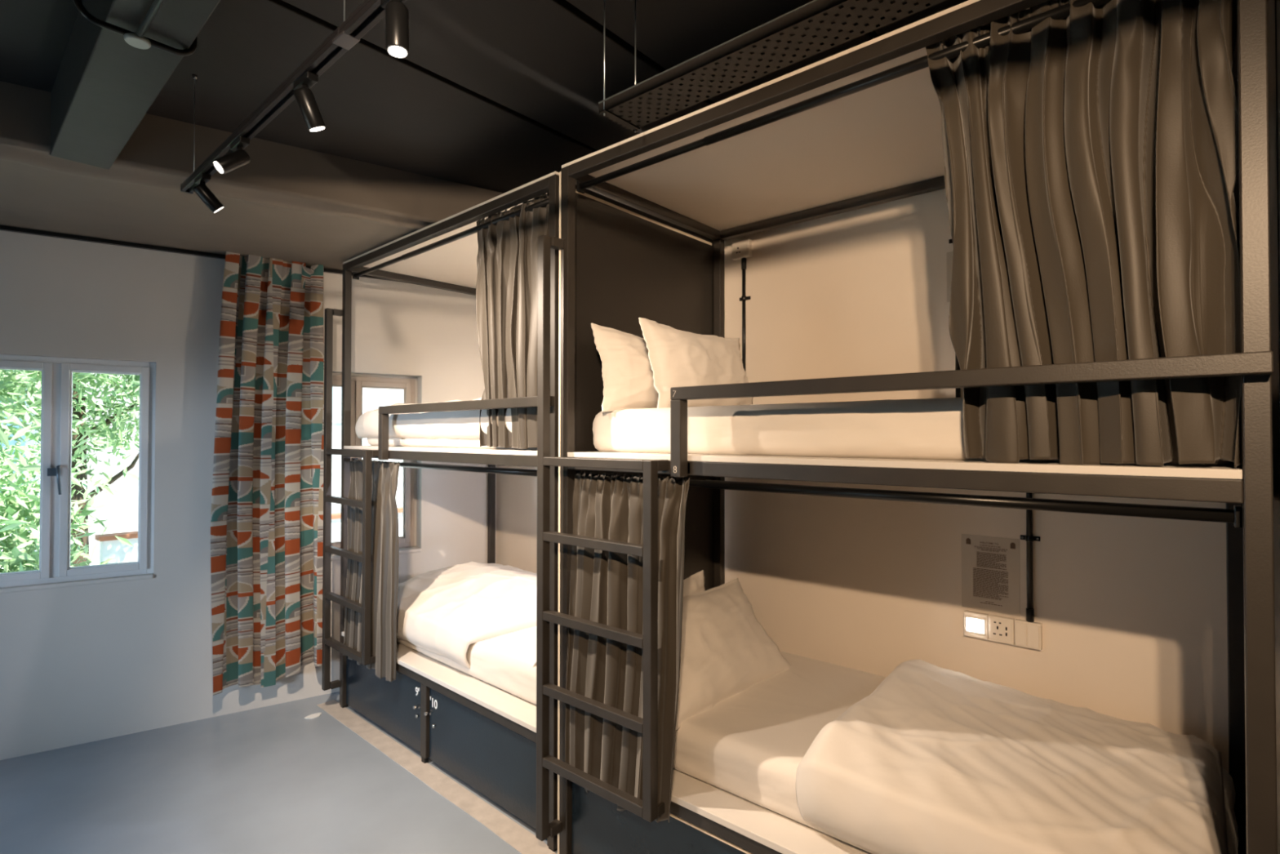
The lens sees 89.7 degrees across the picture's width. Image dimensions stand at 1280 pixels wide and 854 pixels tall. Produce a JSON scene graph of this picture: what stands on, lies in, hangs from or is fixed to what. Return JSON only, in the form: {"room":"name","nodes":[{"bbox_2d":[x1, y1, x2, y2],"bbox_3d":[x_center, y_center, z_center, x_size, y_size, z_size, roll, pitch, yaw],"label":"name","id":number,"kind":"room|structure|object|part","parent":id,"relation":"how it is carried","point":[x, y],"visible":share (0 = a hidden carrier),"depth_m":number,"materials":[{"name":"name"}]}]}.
{"room":"dormitory","nodes":[
{"label":"dormitory","id":0,"kind":"room"},
{"bbox_2d":[0,230,496,759],"bbox_3d":[-2.987,0.182,3.699,4.650,3.100,0.200,1,-1,-34],"label":"wall","id":1,"kind":"structure","parent":0,"point":[87,663],"depth_m":3.73,"materials":[{"name":"white paint"}]},
{"bbox_2d":[0,354,155,593],"bbox_3d":[-3.174,0.243,3.497,0.865,1.244,0.115,1,-1,-34],"label":"window","id":2,"kind":"structure","parent":1,"relation":"in","point":[55,571],"depth_m":3.51,"materials":[{"name":"white plastic"}]},
{"bbox_3d":[-3.353,0.232,3.389,0.383,1.160,0.053,1,-1,-34],"label":"sash","id":3,"kind":"part","parent":2,"relation":"part of","materials":[{"name":"white"}]},
{"bbox_3d":[-3.152,0.285,3.467,0.062,0.158,0.042,1,-1,-34],"label":"handle","id":4,"kind":"part","parent":2,"relation":"part of","materials":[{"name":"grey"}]},
{"bbox_3d":[-3.159,0.853,3.467,0.865,0.024,0.046,1,-1,-34],"label":"sill","id":5,"kind":"part","parent":2,"relation":"part of","materials":[{"name":"white paint"}]},
{"bbox_3d":[-3.006,0.235,3.623,0.383,1.160,0.053,1,-1,-34],"label":"sash","id":6,"kind":"part","parent":2,"relation":"part of","materials":[{"name":"white"}]},
{"bbox_2d":[0,225,407,283],"bbox_3d":[-2.972,-1.032,3.587,4.530,0.020,0.028,1,-1,-34],"label":"trim","id":7,"kind":"structure","parent":1,"relation":"attached to","point":[2,228],"depth_m":3.62,"materials":[{"name":"black metal"}]},
{"bbox_2d":[0,80,502,271],"bbox_3d":[-2.582,-1.189,3.074,4.600,0.294,1.316,1,-1,-34],"label":"beam","id":8,"kind":"structure","parent":1,"relation":"attached to","point":[290,203],"depth_m":3.07,"materials":[{"name":"beige paint"}]},
{"bbox_2d":[210,251,324,695],"bbox_3d":[-2.276,0.267,3.974,0.620,2.642,0.123,1,-1,-34],"label":"window curtain","id":9,"kind":"object","parent":1,"relation":"hanging from","point":[267,511],"visible":1,"depth_m":3.96,"materials":[{"name":"fabric"}]},
{"bbox_2d":[331,373,421,560],"bbox_3d":[-1.952,0.256,4.380,0.868,1.244,0.197,1,-1,-34],"label":"window","id":10,"kind":"structure","parent":1,"relation":"in","point":[358,381],"depth_m":4.57,"materials":[{"name":"beige"}]},
{"bbox_3d":[-2.139,0.251,4.298,0.366,1.137,0.053,1,-1,-34],"label":"sash","id":11,"kind":"part","parent":10,"relation":"part of","materials":[{"name":"beige"}]},
{"bbox_3d":[-1.931,0.866,4.340,0.868,0.024,0.121,1,-1,-34],"label":"sill","id":12,"kind":"part","parent":10,"relation":"part of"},
{"bbox_3d":[-1.806,0.254,4.523,0.366,1.137,0.053,1,-1,-34],"label":"sash","id":13,"kind":"part","parent":10,"relation":"part of","materials":[{"name":"beige"}]},
{"bbox_2d":[316,699,556,853],"bbox_3d":[0.029,1.714,2.222,5.452,0.002,0.157,-1,-1,42],"label":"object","id":14,"kind":"structure","parent":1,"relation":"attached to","point":[522,840],"depth_m":3.08,"materials":[{"name":"beige wood"}]},
{"bbox_2d":[0,691,557,853],"bbox_3d":[-0.688,1.759,1.738,7.900,0.100,4.900,-1,-1,41],"label":"floor","id":15,"kind":"structure","parent":0,"point":[273,779],"depth_m":3.02,"materials":[{"name":"grey concrete"}]},
{"bbox_2d":[304,712,321,718],"bbox_3d":[-1.957,1.733,3.861,0.060,0.004,0.098,-1,-1,41],"label":"paper scrap","id":16,"kind":"object","parent":15,"relation":"on","point":[317,714],"visible":1,"depth_m":3.86,"materials":[{"name":"white paper"}]},
{"bbox_2d":[346,655,420,752],"bbox_3d":[-1.160,1.526,4.006,0.940,0.367,0.972,-1,-1,43],"label":"locker","id":17,"kind":"object","parent":15,"relation":"on","point":[394,705],"visible":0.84,"depth_m":3.60,"materials":[{"name":"black laminate"}]},
{"bbox_2d":[424,687,536,829],"bbox_3d":[-0.416,1.518,3.321,0.982,0.367,0.972,-1,-1,43],"label":"locker","id":18,"kind":"object","parent":15,"relation":"on","point":[498,762],"visible":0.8,"depth_m":2.96,"materials":[{"name":"black laminate"}]},
{"bbox_2d":[321,171,713,851],"bbox_3d":[-0.771,0.350,3.701,2.094,2.768,1.212,-1,-1,43],"label":"bunk bed","id":19,"kind":"object","parent":15,"relation":"on","point":[442,254],"visible":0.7,"depth_m":3.42,"materials":[{"name":"metal"}]},
{"bbox_3d":[-1.836,0.353,4.016,0.042,2.744,0.042,-1,-1,43],"label":"post","id":20,"kind":"part","parent":19,"relation":"part of","materials":[{"name":"metal"}]},
{"bbox_3d":[-1.525,0.724,3.592,0.037,1.191,0.037,-1,-1,43],"label":"rail","id":21,"kind":"part","parent":19,"relation":"part of","materials":[{"name":"metal"}]},
{"bbox_2d":[342,458,403,681],"bbox_3d":[-1.537,0.790,3.726,0.680,1.192,0.135,-1,-1,43],"label":"curtain","id":22,"kind":"object","parent":19,"relation":"hanging from","point":[384,477],"visible":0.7,"depth_m":3.61,"materials":[{"name":"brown fabric"}]},
{"bbox_3d":[-1.063,0.207,3.364,1.980,0.025,0.025,-1,-1,43],"label":"curtain rod","id":23,"kind":"part","parent":19,"relation":"part of","materials":[{"name":"black metal"}]},
{"bbox_3d":[-1.062,-0.959,3.380,1.980,0.025,0.025,-1,-1,43],"label":"curtain rod","id":24,"kind":"part","parent":19,"relation":"part of","materials":[{"name":"black metal"}]},
{"bbox_3d":[-1.429,0.056,3.588,0.042,0.256,0.042,-1,-1,43],"label":"guard post","id":25,"kind":"part","parent":19,"relation":"part of","materials":[{"name":"metal"}]},
{"bbox_3d":[-0.726,-1.028,3.745,2.060,0.012,1.115,-1,-1,43],"label":"ceiling panel","id":26,"kind":"part","parent":19,"relation":"part of","materials":[{"name":"beige"}]},
{"bbox_2d":[366,437,537,449],"bbox_3d":[-0.708,0.031,3.757,1.995,0.164,1.002,-1,-1,43],"label":"mattress","id":27,"kind":"object","parent":19,"relation":"on","point":[397,442],"visible":0.06,"depth_m":3.46,"materials":[{"name":"white fabric"}]},
{"bbox_2d":[355,397,511,439],"bbox_3d":[-0.785,-0.044,3.767,1.870,0.228,1.008,-1,-1,43],"label":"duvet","id":28,"kind":"object","parent":27,"relation":"on","point":[453,424],"visible":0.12,"depth_m":3.40,"materials":[{"name":"white fabric"}]},
{"bbox_2d":[396,626,536,704],"bbox_3d":[-0.706,1.169,3.740,1.988,0.180,0.997,-1,-1,43],"label":"mattress","id":29,"kind":"object","parent":19,"relation":"on","point":[505,662],"visible":0.1,"depth_m":3.10,"materials":[{"name":"white fabric"}]},
{"bbox_2d":[396,561,537,668],"bbox_3d":[-0.976,1.052,3.923,1.180,0.323,1.015,-1,-1,43],"label":"duvet","id":30,"kind":"object","parent":29,"relation":"on","point":[442,611],"visible":0.8,"depth_m":3.51,"materials":[{"name":"white fabric"}]},
{"bbox_3d":[-0.903,-0.099,3.106,1.473,0.042,0.042,-1,-1,43],"label":"guard rail","id":31,"kind":"part","parent":19,"relation":"part of","materials":[{"name":"metal"}]},
{"bbox_3d":[-1.107,0.364,4.806,0.042,2.744,0.042,-1,-1,43],"label":"post","id":32,"kind":"part","parent":19,"relation":"part of","materials":[{"name":"metal"}]},
{"bbox_2d":[475,192,549,448],"bbox_3d":[-0.580,-0.457,2.930,0.086,1.110,0.560,1,-1,-45],"label":"curtain","id":33,"kind":"object","parent":19,"relation":"hanging from","point":[507,286],"visible":0.84,"depth_m":2.92,"materials":[{"name":"brown fabric"}]},
{"bbox_3d":[-0.349,0.337,2.646,0.042,2.744,0.042,-1,-1,43],"label":"post","id":34,"kind":"part","parent":19,"relation":"part of","materials":[{"name":"metal"}]},
{"bbox_2d":[557,171,714,853],"bbox_3d":[0.046,0.343,2.996,0.014,2.726,1.125,-1,-1,41],"label":"board","id":35,"kind":"object","parent":15,"relation":"on","point":[630,266],"visible":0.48,"depth_m":2.90,"materials":[{"name":"black laminate"}]},
{"bbox_3d":[0.048,0.367,2.999,0.012,2.678,1.119,-1,-1,41],"label":"panel","id":36,"kind":"part","parent":35,"relation":"part of","materials":[{"name":"black laminate"}]},
{"bbox_2d":[572,782,746,853],"bbox_3d":[0.400,1.509,2.579,0.955,0.367,0.950,-1,-1,41],"label":"locker","id":37,"kind":"object","parent":15,"relation":"on","point":[598,827],"visible":0.08,"depth_m":2.35,"materials":[{"name":"black metal"}]},
{"bbox_2d":[536,0,1277,853],"bbox_3d":[0.772,0.333,2.293,2.060,2.768,1.212,-1,-1,41],"label":"bunk bed","id":38,"kind":"object","parent":15,"relation":"on","point":[859,126],"visible":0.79,"depth_m":2.05,"materials":[{"name":"metal"}]},
{"bbox_3d":[-0.289,0.336,2.565,0.042,2.744,0.042,-1,-1,41],"label":"post","id":39,"kind":"part","parent":38,"relation":"part of","materials":[{"name":"metal"}]},
{"bbox_2d":[564,471,689,822],"bbox_3d":[-0.050,0.767,2.340,0.561,1.188,0.140,-1,-1,41],"label":"curtain","id":40,"kind":"object","parent":38,"relation":"hanging from","point":[606,587],"visible":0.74,"depth_m":2.32,"materials":[{"name":"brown fabric"}]},
{"bbox_3d":[0.490,0.190,1.948,1.946,0.025,0.025,-1,-1,41],"label":"curtain rod","id":41,"kind":"part","parent":38,"relation":"part of","materials":[{"name":"black metal"}]},
{"bbox_3d":[0.491,-0.976,1.963,1.946,0.025,0.025,-1,-1,41],"label":"curtain rod","id":42,"kind":"part","parent":38,"relation":"part of","materials":[{"name":"black metal"}]},
{"bbox_3d":[0.034,0.707,2.150,0.037,1.191,0.037,-1,-1,41],"label":"rail","id":43,"kind":"part","parent":38,"relation":"part of","materials":[{"name":"metal"}]},
{"bbox_3d":[0.130,0.038,2.150,0.042,0.256,0.042,-1,-1,41],"label":"guard post","id":44,"kind":"part","parent":38,"relation":"part of","materials":[{"name":"metal"}]},
{"bbox_3d":[0.415,0.347,3.377,0.042,2.744,0.042,-1,-1,41],"label":"post","id":45,"kind":"part","parent":38,"relation":"part of","materials":[{"name":"metal"}]},
{"bbox_3d":[0.816,-1.045,2.338,2.026,0.012,1.115,-1,-1,41],"label":"ceiling panel","id":46,"kind":"part","parent":38,"relation":"part of","materials":[{"name":"beige"}]},
{"bbox_2d":[592,397,1231,465],"bbox_3d":[0.837,0.009,2.361,1.981,0.175,1.010,-1,-1,41],"label":"mattress","id":47,"kind":"object","parent":38,"relation":"on","point":[928,428],"visible":0.58,"depth_m":1.98,"materials":[{"name":"white fabric"}]},
{"bbox_2d":[591,323,658,412],"bbox_3d":[0.069,-0.231,2.831,0.170,0.356,0.763,0,-1,34],"label":"pillow","id":48,"kind":"object","parent":47,"relation":"on","point":[627,375],"visible":0.42,"depth_m":2.60,"materials":[{"name":"white fabric"}]},
{"bbox_2d":[638,317,752,408],"bbox_3d":[0.284,-0.242,2.791,0.195,0.392,0.804,0,-1,35],"label":"pillow","id":49,"kind":"object","parent":47,"relation":"on","point":[677,357],"visible":0.77,"depth_m":2.60,"materials":[{"name":"white fabric"}]},
{"bbox_2d":[673,650,1239,853],"bbox_3d":[0.842,1.149,2.336,1.964,0.184,1.005,-1,-1,41],"label":"mattress","id":50,"kind":"object","parent":38,"relation":"on","point":[751,744],"visible":0.23,"depth_m":2.26,"materials":[{"name":"white fabric"}]},
{"bbox_2d":[683,569,705,595],"bbox_3d":[0.110,0.892,2.845,0.171,0.407,0.718,-1,-1,41],"label":"pillow","id":51,"kind":"object","parent":50,"relation":"on","point":[694,584],"visible":0.05,"depth_m":3.01,"materials":[{"name":"white fabric"}]},
{"bbox_2d":[675,577,791,729],"bbox_3d":[0.291,0.901,2.687,0.336,0.412,0.849,-1,-1,44],"label":"pillow","id":52,"kind":"object","parent":50,"relation":"on","point":[726,651],"visible":0.73,"depth_m":2.62,"materials":[{"name":"white fabric"}]},
{"bbox_2d":[795,658,1228,853],"bbox_3d":[1.145,1.059,2.038,1.053,0.291,1.080,-1,-1,41],"label":"duvet","id":53,"kind":"object","parent":50,"relation":"on","point":[935,759],"visible":1,"depth_m":1.82,"materials":[{"name":"white fabric"}]},
{"bbox_3d":[0.658,-0.116,1.694,1.439,0.042,0.042,-1,-1,41],"label":"guard rail","id":54,"kind":"part","parent":38,"relation":"part of","materials":[{"name":"metal"}]},
{"bbox_2d":[925,0,1241,467],"bbox_3d":[1.000,-0.473,1.515,0.620,1.126,0.083,-1,-1,41],"label":"curtain","id":55,"kind":"object","parent":38,"relation":"hanging from","point":[1091,154],"visible":0.94,"depth_m":1.47,"materials":[{"name":"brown fabric"}]},
{"bbox_3d":[1.917,0.331,2.074,0.042,2.744,0.042,-1,-1,41],"label":"post","id":56,"kind":"part","parent":38,"relation":"part of","materials":[{"name":"metal"}]},
{"bbox_3d":[1.213,0.320,1.262,0.042,2.744,0.042,-1,-1,41],"label":"post","id":57,"kind":"part","parent":38,"relation":"part of","materials":[{"name":"metal"}]},
{"bbox_2d":[1267,0,1279,853],"bbox_3d":[1.743,0.319,1.430,0.520,2.736,1.170,-1,-1,41],"label":"board","id":58,"kind":"object","parent":15,"relation":"on","point":[1273,6],"visible":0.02,"depth_m":1.28,"materials":[{"name":"black laminate"}]},
{"bbox_2d":[0,0,968,193],"bbox_3d":[-0.567,-1.363,1.610,7.500,0.120,4.800,-1,-1,41],"label":"ceiling","id":59,"kind":"structure","parent":0,"point":[497,95],"depth_m":2.33,"materials":[{"name":"black paint"}]},
{"bbox_2d":[49,0,220,169],"bbox_3d":[-0.226,-1.201,0.742,5.456,0.246,0.183,-1,-1,42],"label":"ceiling beam","id":60,"kind":"structure","parent":59,"relation":"attached to","point":[104,86],"depth_m":1.98,"materials":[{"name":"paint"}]},
{"bbox_2d":[73,0,197,56],"bbox_3d":[-0.757,-1.173,1.221,1.629,0.271,0.269,-1,-1,41],"label":"bracket","id":61,"kind":"object","parent":59,"relation":"attached to","point":[137,40],"visible":0.98,"depth_m":1.70,"materials":[{"name":"black metal"}]},
{"bbox_2d":[180,0,385,194],"bbox_3d":[-0.174,-1.106,1.039,4.164,0.409,0.041,-1,-1,42],"label":"track","id":62,"kind":"object","parent":59,"relation":"hanging from","point":[369,13],"visible":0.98,"depth_m":1.64,"materials":[{"name":"grey metal"}]},
{"bbox_2d":[192,172,223,213],"bbox_3d":[-1.543,-0.832,2.302,0.090,0.123,0.094,-1,-1,41],"label":"track spotlight","id":63,"kind":"object","parent":62,"relation":"attached to","point":[206,195],"visible":1,"depth_m":2.28,"materials":[{"name":"black metal"}]},
{"bbox_2d":[213,135,250,174],"bbox_3d":[-1.264,-0.838,1.997,0.090,0.118,0.098,-1,-1,41],"label":"track spotlight","id":64,"kind":"object","parent":62,"relation":"attached to","point":[239,157],"visible":1,"depth_m":1.99,"materials":[{"name":"black metal"}]},
{"bbox_2d":[293,71,325,131],"bbox_3d":[-0.855,-0.835,1.668,0.090,0.131,0.077,-1,-1,41],"label":"track spotlight","id":65,"kind":"object","parent":62,"relation":"attached to","point":[304,95],"visible":1,"depth_m":1.65,"materials":[{"name":"black metal"}]},
{"bbox_2d":[380,0,408,57],"bbox_3d":[-0.503,-0.840,1.334,0.090,0.130,0.046,-1,-1,41],"label":"track spotlight","id":66,"kind":"object","parent":62,"relation":"attached to","point":[397,15],"visible":1,"depth_m":1.32,"materials":[{"name":"black metal"}]},
{"bbox_3d":[-1.881,-1.305,2.683,2.079,0.030,4.500,-1,-1,41],"label":"panel","id":67,"kind":"part","parent":59,"relation":"part of","materials":[{"name":"black paint"}]},
{"bbox_3d":[-0.838,-1.316,1.778,0.627,0.030,4.500,-1,-1,41],"label":"panel","id":68,"kind":"part","parent":59,"relation":"part of","materials":[{"name":"black paint"}]},
{"bbox_3d":[-0.343,-1.321,1.349,0.627,0.030,4.500,-1,-1,41],"label":"panel","id":69,"kind":"part","parent":59,"relation":"part of","materials":[{"name":"black paint"}]},
{"bbox_2d":[598,0,946,132],"bbox_3d":[0.979,-1.107,1.000,2.790,0.405,0.154,-1,-1,41],"label":"cable tray","id":70,"kind":"object","parent":59,"relation":"hanging from","point":[815,10],"visible":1,"depth_m":1.58,"materials":[{"name":"black metal"}]},
{"bbox_3d":[-0.102,-1.097,1.852,0.004,0.405,0.004,-1,-1,41],"label":"hanger rod","id":71,"kind":"part","parent":70,"relation":"part of","materials":[{"name":"silver metal"}]},
{"bbox_3d":[-0.014,-1.096,1.954,0.004,0.405,0.004,-1,-1,41],"label":"hanger rod","id":72,"kind":"part","parent":70,"relation":"part of","materials":[{"name":"silver metal"}]},
{"bbox_3d":[0.153,-1.327,0.919,0.630,0.030,4.500,-1,-1,41],"label":"panel","id":73,"kind":"part","parent":59,"relation":"part of","materials":[{"name":"black paint"}]},
{"bbox_2d":[495,188,1228,772],"bbox_3d":[1.121,0.177,3.003,6.405,3.100,0.200,-1,-1,42],"label":"wall","id":74,"kind":"structure","parent":0,"point":[1131,611],"depth_m":2.82,"materials":[{"name":"white paint"}]},
{"bbox_2d":[732,238,751,260],"bbox_3d":[0.536,-0.933,3.387,0.106,0.092,0.036,-1,-1,42],"label":"wall socket","id":75,"kind":"object","parent":74,"relation":"attached to","point":[742,248],"visible":1,"depth_m":3.37,"materials":[{"name":"beige plastic"}]},
{"bbox_2d":[739,257,751,371],"bbox_3d":[0.545,-0.478,3.378,0.068,0.818,0.026,-1,-1,42],"label":"conduit","id":76,"kind":"object","parent":74,"relation":"attached to","point":[744,297],"visible":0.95,"depth_m":3.37,"materials":[{"name":"black metal"}]},
{"bbox_2d":[946,239,960,397],"bbox_3d":[1.318,-0.527,2.683,0.079,0.900,0.022,-1,-1,42],"label":"conduit","id":77,"kind":"object","parent":74,"relation":"attached to","point":[949,255],"visible":0.34,"depth_m":2.71,"materials":[{"name":"black metal"}]},
{"bbox_2d":[961,533,1020,616],"bbox_3d":[1.412,0.593,2.598,0.212,0.302,0.002,-1,-1,42],"label":"notice","id":78,"kind":"object","parent":74,"relation":"attached to","point":[990,565],"visible":1,"depth_m":2.59,"materials":[{"name":"beige paper"}]},
{"bbox_2d":[973,544,1008,606],"bbox_3d":[1.413,0.597,2.596,0.128,0.236,0.001,-1,-1,42],"label":"print","id":79,"kind":"object","parent":78,"relation":"attached to","point":[984,556],"depth_m":2.60},
{"bbox_2d":[963,609,1042,649],"bbox_3d":[1.434,0.803,2.553,0.274,0.100,0.034,-1,-1,42],"label":"switch panel","id":80,"kind":"object","parent":74,"relation":"attached to","point":[1004,629],"visible":1,"depth_m":2.54,"materials":[{"name":"beige plastic"}]},
{"bbox_2d":[990,617,1011,642],"bbox_3d":[1.426,0.803,2.545,0.076,0.084,0.002,-1,-1,42],"label":"socket","id":81,"kind":"object","parent":80,"relation":"attached to","point":[1000,628],"depth_m":2.54,"materials":[{"name":"beige plastic"}]},
{"bbox_2d":[1020,492,1039,622],"bbox_3d":[1.510,0.252,2.497,0.068,1.000,0.026,-1,-1,42],"label":"conduit","id":82,"kind":"object","parent":74,"relation":"attached to","point":[1029,538],"visible":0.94,"depth_m":2.49,"materials":[{"name":"black metal"}]},
{"label":"outside","id":83,"kind":"structure","parent":0,"visible":0},
{"bbox_3d":[-20.805,5.120,26.886,57.100,0.200,70.000,-1,-1,41],"label":"ground","id":84,"kind":"structure","parent":83,"visible":0},
{"bbox_2d":[0,368,138,573],"bbox_3d":[-6.698,1.395,5.454,3.652,6.729,3.667,0,-1,21],"label":"tree","id":85,"kind":"object","parent":84,"relation":"on","point":[16,505],"visible":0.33,"depth_m":5.83,"materials":[{"name":"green plant"}]},
{"bbox_2d":[0,369,139,566],"bbox_3d":[-7.724,0.739,8.753,3.364,8.126,3.527,0,-1,22],"label":"tree","id":86,"kind":"object","parent":84,"relation":"on","point":[131,388],"visible":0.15,"depth_m":8.65,"materials":[{"name":"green plant"}]},
{"bbox_2d":[24,373,403,568],"bbox_3d":[-9.572,-0.099,17.082,4.800,10.000,10.000,-1,-1,41],"label":"sky","id":87,"kind":"structure","parent":84,"relation":"on","point":[126,502],"depth_m":13.11,"materials":[{"name":"white"}]},
{"bbox_3d":[-7.532,2.643,16.268,0.015,1.140,0.940,-1,-1,41],"label":"pane","id":88,"kind":"part","parent":87,"relation":"part of","materials":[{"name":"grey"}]},
{"bbox_3d":[-7.529,-0.757,16.313,0.015,1.140,0.940,-1,-1,41],"label":"pane","id":89,"kind":"part","parent":87,"relation":"part of","materials":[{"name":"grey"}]},
{"bbox_2d":[94,506,402,564],"bbox_3d":[-5.642,3.261,12.568,0.300,3.170,7.700,-1,-1,41],"label":"wall","id":90,"kind":"structure","parent":84,"relation":"on","point":[122,553],"depth_m":9.86,"materials":[{"name":"white paint"}]}
]}

